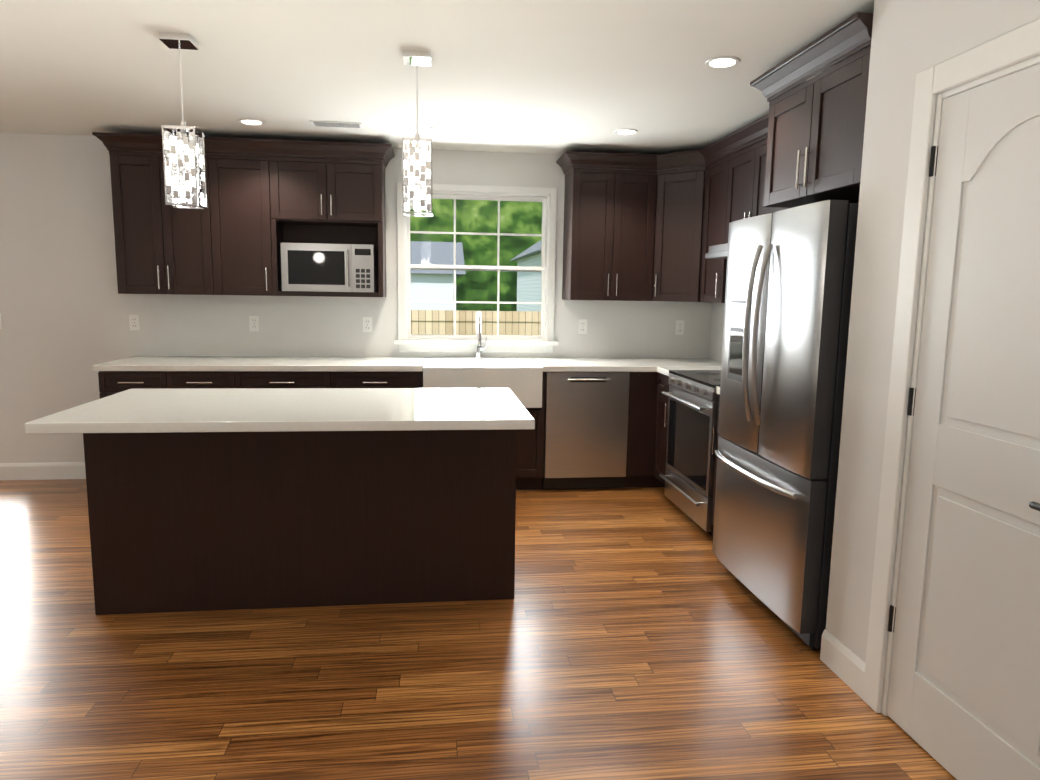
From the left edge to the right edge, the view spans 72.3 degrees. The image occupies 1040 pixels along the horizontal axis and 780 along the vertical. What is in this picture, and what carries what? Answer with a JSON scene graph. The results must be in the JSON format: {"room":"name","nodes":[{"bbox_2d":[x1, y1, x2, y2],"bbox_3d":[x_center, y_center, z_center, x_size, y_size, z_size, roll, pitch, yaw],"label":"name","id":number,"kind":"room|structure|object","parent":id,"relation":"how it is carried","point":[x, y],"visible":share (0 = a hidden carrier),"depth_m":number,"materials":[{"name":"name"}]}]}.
{"room":"kitchen","nodes":[
{"label":"kitchen","id":0,"kind":"room"},
{"bbox_2d":[0,132,711,462],"bbox_3d":[-1.412,-0.574,5.428,6.500,2.460,0.150,0,8,-7],"label":"wall","id":1,"kind":"structure","parent":0,"point":[66,309],"depth_m":5.21,"materials":[{"name":"paint"}]},
{"bbox_2d":[0,462,85,479],"bbox_3d":[-3.692,0.598,5.224,1.720,0.125,0.014,0,8,-7],"label":"baseboard","id":2,"kind":"structure","parent":1,"relation":"attached to","point":[42,471],"depth_m":5.24,"materials":[{"name":"white wood"}]},
{"bbox_2d":[129,315,139,329],"bbox_3d":[-2.805,-0.491,5.185,0.070,0.114,0.009,0,8,-7],"label":"electrical outlet","id":3,"kind":"object","parent":1,"relation":"attached to","point":[134,322],"visible":1,"depth_m":5.18,"materials":[{"name":"plastic"}]},
{"bbox_2d":[104,132,223,294],"bbox_3d":[-2.408,-1.193,4.972,0.684,1.040,0.328,0,8,-7],"label":"upper cabinet","id":4,"kind":"object","parent":1,"relation":"attached to","point":[160,248],"depth_m":4.83,"materials":[{"name":"brown wood"}]},
{"bbox_2d":[216,137,287,295],"bbox_3d":[-1.942,-1.194,5.030,0.490,1.040,0.328,0,8,-7],"label":"upper cabinet","id":5,"kind":"object","parent":1,"relation":"attached to","point":[263,202],"depth_m":4.88,"materials":[{"name":"brown wood"}]},
{"bbox_2d":[281,243,376,292],"bbox_3d":[-1.358,-0.866,5.108,0.630,0.343,0.352,0,8,-7],"label":"microwave oven","id":6,"kind":"object","parent":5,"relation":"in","point":[317,267],"visible":0.88,"depth_m":4.97,"materials":[{"name":"silver metal"}]},
{"bbox_2d":[249,316,258,330],"bbox_3d":[-1.973,-0.493,5.288,0.070,0.114,0.009,0,8,-7],"label":"electrical outlet","id":7,"kind":"object","parent":1,"relation":"attached to","point":[253,323],"visible":1,"depth_m":5.29,"materials":[{"name":"plastic"}]},
{"bbox_2d":[276,140,387,227],"bbox_3d":[-1.353,-1.450,5.068,0.755,0.525,0.328,0,8,-7],"label":"upper cabinet","id":8,"kind":"object","parent":1,"relation":"attached to","point":[315,190],"depth_m":4.91,"materials":[{"name":"brown wood"}]},
{"bbox_2d":[363,317,371,331],"bbox_3d":[-1.153,-0.494,5.390,0.070,0.114,0.009,0,8,-7],"label":"electrical outlet","id":9,"kind":"object","parent":1,"relation":"attached to","point":[367,324],"visible":1,"depth_m":5.39,"materials":[{"name":"plastic"}]},
{"bbox_2d":[394,182,557,352],"bbox_3d":[-0.331,-0.921,5.483,1.260,1.255,0.210,0,8,-7],"label":"window","id":10,"kind":"structure","parent":1,"relation":"in","point":[542,342],"depth_m":5.48,"materials":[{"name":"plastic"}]},
{"bbox_2d":[578,319,586,333],"bbox_3d":[0.492,-0.497,5.594,0.070,0.114,0.009,0,8,-7],"label":"electrical outlet","id":11,"kind":"object","parent":1,"relation":"attached to","point":[582,326],"visible":1,"depth_m":5.59,"materials":[{"name":"plastic"}]},
{"bbox_2d":[562,151,651,300],"bbox_3d":[0.693,-1.195,5.334,0.677,1.040,0.373,0,8,-7],"label":"upper cabinet","id":12,"kind":"object","parent":1,"relation":"attached to","point":[638,229],"depth_m":5.20,"materials":[{"name":"brown wood"}]},
{"bbox_2d":[675,320,683,334],"bbox_3d":[1.276,-0.499,5.691,0.070,0.114,0.009,0,8,-7],"label":"electrical outlet","id":13,"kind":"object","parent":1,"relation":"attached to","point":[679,327],"visible":1,"depth_m":5.69,"materials":[{"name":"plastic"}]},
{"bbox_2d":[0,0,873,160],"bbox_3d":[-0.904,-1.294,1.322,6.500,0.100,8.450,0,8,-7],"label":"ceiling","id":14,"kind":"structure","parent":0,"point":[543,76],"depth_m":3.37,"materials":[{"name":"paint"}]},
{"bbox_2d":[158,32,206,208],"bbox_3d":[-1.440,-1.137,3.042,0.132,0.694,0.132,0,8,-7],"label":"pendant lamp","id":15,"kind":"object","parent":14,"relation":"hanging from","point":[185,180],"visible":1,"depth_m":3.02,"materials":[{"name":"white glass"}]},
{"bbox_2d":[238,118,263,124],"bbox_3d":[-1.690,-1.685,4.481,0.156,0.007,0.156,0,8,-7],"label":"recessed light","id":16,"kind":"object","parent":14,"relation":"in","point":[252,121],"visible":0.98,"depth_m":4.46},
{"bbox_2d":[309,121,363,127],"bbox_3d":[-1.160,-1.682,4.516,0.320,0.006,0.130,0,8,-7],"label":"ceiling vent","id":17,"kind":"object","parent":14,"relation":"in","point":[337,124],"visible":1,"depth_m":4.50,"materials":[{"name":"white metal"}]},
{"bbox_2d":[402,50,431,216],"bbox_3d":[-0.463,-1.146,3.213,0.132,0.694,0.132,0,8,-7],"label":"pendant lamp","id":18,"kind":"object","parent":14,"relation":"hanging from","point":[415,168],"visible":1,"depth_m":3.18,"materials":[{"name":"white glass"}]},
{"bbox_2d":[428,126,451,132],"bbox_3d":[-0.517,-1.686,4.616,0.156,0.007,0.156,0,8,-7],"label":"recessed light","id":19,"kind":"object","parent":14,"relation":"in","point":[440,129],"visible":0.98,"depth_m":4.59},
{"bbox_2d":[614,129,637,134],"bbox_3d":[0.684,-1.665,4.596,0.156,0.007,0.156,0,8,-7],"label":"recessed light","id":20,"kind":"object","parent":14,"relation":"in","point":[626,131],"visible":1,"depth_m":4.57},
{"bbox_2d":[705,56,740,67],"bbox_3d":[0.909,-1.469,3.196,0.156,0.007,0.156,0,8,-7],"label":"recessed light","id":21,"kind":"object","parent":14,"relation":"in","point":[722,61],"visible":0.96,"depth_m":3.18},
{"bbox_2d":[0,479,956,779],"bbox_3d":[-0.943,1.242,1.670,6.500,0.100,8.450,0,8,-7],"label":"floor","id":22,"kind":"structure","parent":0,"point":[642,633],"depth_m":2.64,"materials":[{"name":"brown wood"}]},
{"bbox_2d":[98,371,245,398],"bbox_3d":[-2.333,0.266,5.037,0.909,0.876,0.617,0,8,-7],"label":"base cabinet","id":23,"kind":"object","parent":22,"relation":"on","point":[112,382],"depth_m":4.68,"materials":[{"name":"brown wood"}]},
{"bbox_2d":[93,356,721,371],"bbox_3d":[-0.613,-0.189,5.173,4.392,0.040,0.645,0,8,-7],"label":"countertop","id":24,"kind":"structure","parent":23,"relation":"on","point":[134,363],"depth_m":4.98,"materials":[{"name":"stone"}]},
{"bbox_2d":[474,312,486,358],"bbox_3d":[-0.290,-0.410,5.356,0.094,0.358,0.196,0,8,-7],"label":"tap","id":25,"kind":"object","parent":24,"relation":"on","point":[479,349],"visible":1,"depth_m":5.28,"materials":[{"name":"silver metal"}]},
{"bbox_2d":[423,360,542,407],"bbox_3d":[-0.285,-0.051,5.165,0.820,0.280,0.550,0,8,-7],"label":"farmhouse sink","id":26,"kind":"object","parent":24,"relation":"in","point":[522,380],"visible":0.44,"depth_m":4.91,"materials":[{"name":"white ceramic"}]},
{"bbox_2d":[246,371,341,387],"bbox_3d":[-1.631,0.264,5.124,0.741,0.876,0.617,0,8,-7],"label":"base cabinet","id":27,"kind":"object","parent":22,"relation":"on","point":[254,379],"depth_m":4.78,"materials":[{"name":"brown wood"}]},
{"bbox_2d":[83,432,516,614],"bbox_3d":[-0.965,0.505,3.428,1.836,0.880,0.557,0,8,-7],"label":"kitchen island","id":28,"kind":"object","parent":22,"relation":"on","point":[205,499],"depth_m":3.15,"materials":[{"name":"wood"}]},
{"bbox_2d":[25,388,534,435],"bbox_3d":[-0.933,0.075,3.182,1.885,0.040,0.940,0,8,-7],"label":"island countertop","id":29,"kind":"structure","parent":28,"relation":"on","point":[172,409],"depth_m":2.95,"materials":[{"name":"white stone"}]},
{"bbox_2d":[342,371,419,387],"bbox_3d":[-1.057,0.263,5.195,0.652,0.876,0.617,0,8,-7],"label":"base cabinet","id":30,"kind":"object","parent":22,"relation":"on","point":[350,379],"depth_m":4.85,"materials":[{"name":"brown wood"}]},
{"bbox_2d":[420,363,545,489],"bbox_3d":[-0.294,0.264,5.273,0.878,0.875,0.650,0,8,-7],"label":"base cabinet","id":31,"kind":"object","parent":22,"relation":"on","point":[530,460],"visible":0.12,"depth_m":5.05,"materials":[{"name":"brown wood"}]},
{"bbox_2d":[542,372,629,489],"bbox_3d":[0.442,0.265,5.354,0.596,0.873,0.638,0,8,-7],"label":"dishwasher","id":32,"kind":"object","parent":22,"relation":"on","point":[586,426],"visible":0.88,"depth_m":5.07,"materials":[{"name":"silver metal"}]},
{"bbox_2d":[623,372,669,487],"bbox_3d":[1.168,0.282,5.307,0.827,0.875,0.947,0,8,-7],"label":"base cabinet","id":33,"kind":"object","parent":22,"relation":"on","point":[646,466],"visible":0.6,"depth_m":5.11,"materials":[{"name":"brown wood"}]},
{"bbox_2d":[649,364,721,375],"bbox_3d":[1.292,-0.126,4.927,0.672,0.040,0.279,0,8,-7],"label":"countertop","id":34,"kind":"structure","parent":33,"relation":"on","point":[664,366],"depth_m":5.04,"materials":[{"name":"stone"}]},
{"bbox_2d":[659,370,720,536],"bbox_3d":[1.321,0.375,4.468,0.696,0.922,0.754,0,8,-7],"label":"range","id":35,"kind":"object","parent":22,"relation":"on","point":[688,476],"visible":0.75,"depth_m":4.34,"materials":[{"name":"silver metal"}]},
{"bbox_2d":[711,395,719,524],"bbox_3d":[1.422,0.474,3.938,0.660,0.875,0.331,0,8,-7],"label":"base cabinet","id":36,"kind":"object","parent":22,"relation":"on","point":[714,484],"visible":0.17,"depth_m":4.03,"materials":[{"name":"brown wood"}]},
{"bbox_2d":[716,386,719,394],"bbox_3d":[1.438,0.021,3.874,0.642,0.040,0.335,0,8,-7],"label":"countertop","id":37,"kind":"structure","parent":36,"relation":"on","point":[717,387],"depth_m":3.98,"materials":[{"name":"stone"}]},
{"bbox_2d":[712,200,858,648],"bbox_3d":[1.403,0.117,3.224,0.827,1.775,0.910,0,8,-7],"label":"refrigerator","id":38,"kind":"object","parent":22,"relation":"on","point":[789,282],"visible":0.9,"depth_m":2.93,"materials":[{"name":"silver metal"}]},
{"bbox_2d":[709,303,724,360],"bbox_3d":[1.769,-0.362,4.235,0.100,2.460,3.030,0,8,-7],"label":"wall","id":39,"kind":"structure","parent":0,"point":[716,332],"depth_m":5.59,"materials":[{"name":"paint"}]},
{"bbox_2d":[644,146,735,301],"bbox_3d":[1.257,-1.177,5.263,0.656,1.040,0.656,0,8,-7],"label":"upper cabinet","id":40,"kind":"object","parent":39,"relation":"attached to","point":[673,193],"depth_m":5.14,"materials":[{"name":"brown wood"}]},
{"bbox_2d":[696,150,731,302],"bbox_3d":[1.450,-1.065,4.838,0.379,0.940,0.502,0,8,-7],"label":"upper cabinet","id":41,"kind":"object","parent":39,"relation":"attached to","point":[715,178],"depth_m":4.83,"materials":[{"name":"brown wood"}]},
{"bbox_2d":[728,134,779,234],"bbox_3d":[1.548,-1.170,4.253,0.327,0.570,0.760,0,8,-7],"label":"upper cabinet","id":42,"kind":"object","parent":39,"relation":"attached to","point":[746,196],"depth_m":4.30,"materials":[{"name":"brown wood"}]},
{"bbox_2d":[750,12,872,207],"bbox_3d":[1.493,-1.097,2.995,0.745,0.575,0.855,0,8,-7],"label":"upper cabinet","id":43,"kind":"object","parent":39,"relation":"attached to","point":[816,128],"visible":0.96,"depth_m":2.87,"materials":[{"name":"brown wood"}]},
{"bbox_2d":[826,0,891,640],"bbox_3d":[1.618,-0.147,2.655,0.790,2.460,0.100,0,8,-7],"label":"wall","id":44,"kind":"structure","parent":0,"point":[871,141],"depth_m":2.58,"materials":[{"name":"paint"}]},
{"bbox_2d":[840,0,1039,712],"bbox_3d":[1.589,0.204,0.096,0.100,2.460,5.020,0,8,-7],"label":"wall","id":45,"kind":"structure","parent":0,"point":[925,34],"depth_m":2.41,"materials":[{"name":"white paint"}]},
{"bbox_2d":[820,629,864,697],"bbox_3d":[1.502,1.347,0.346,0.014,0.125,5.020,0,8,-7],"label":"baseboard","id":46,"kind":"structure","parent":45,"relation":"attached to","point":[843,662],"depth_m":2.67,"materials":[{"name":"white wood"}]},
{"bbox_2d":[862,18,1039,715],"bbox_3d":[1.351,0.116,1.941,0.118,2.125,0.940,0,8,-7],"label":"door frame","id":47,"kind":"structure","parent":45,"relation":"attached to","point":[1017,45],"depth_m":2.29,"materials":[{"name":"white wood"}]},
{"bbox_2d":[887,63,1039,779],"bbox_3d":[1.298,0.162,1.950,0.099,2.010,0.747,0,8,-7],"label":"pantry door","id":48,"kind":"structure","parent":45,"relation":"in","point":[963,703],"depth_m":2.03,"materials":[{"name":"white wood"}]},
{"label":"outside","id":49,"kind":"structure","parent":0,"visible":0},
{"bbox_3d":[-6.613,-2.636,35.140,80.000,0.100,59.600,0,8,-7],"label":"ground","id":50,"kind":"structure","parent":49,"visible":0},
{"bbox_2d":[410,241,465,309],"bbox_3d":[-7.336,-4.842,34.031,9.100,4.550,7.800,0,8,-7],"label":"house","id":51,"kind":"structure","parent":50,"relation":"on","point":[444,283],"depth_m":31.08,"materials":[{"name":"white wood"}]},
{"bbox_2d":[410,198,541,310],"bbox_3d":[-5.323,-21.555,44.770,115.000,34.800,0.200,0,8,-7],"label":"trees","id":52,"kind":"object","parent":50,"relation":"on","point":[468,278],"depth_m":46.75,"materials":[{"name":"green plant"}]},
{"bbox_2d":[411,310,540,334],"bbox_3d":[-2.087,-0.759,14.931,32.000,1.820,0.110,0,8,-7],"label":"fence","id":53,"kind":"object","parent":50,"relation":"on","point":[510,320],"depth_m":14.95,"materials":[{"name":"beige wood"}]},
{"bbox_2d":[510,240,540,310],"bbox_3d":[3.545,-3.972,24.314,7.100,5.800,7.400,0,8,-7],"label":"house","id":54,"kind":"structure","parent":50,"relation":"on","point":[522,283],"depth_m":23.92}
]}

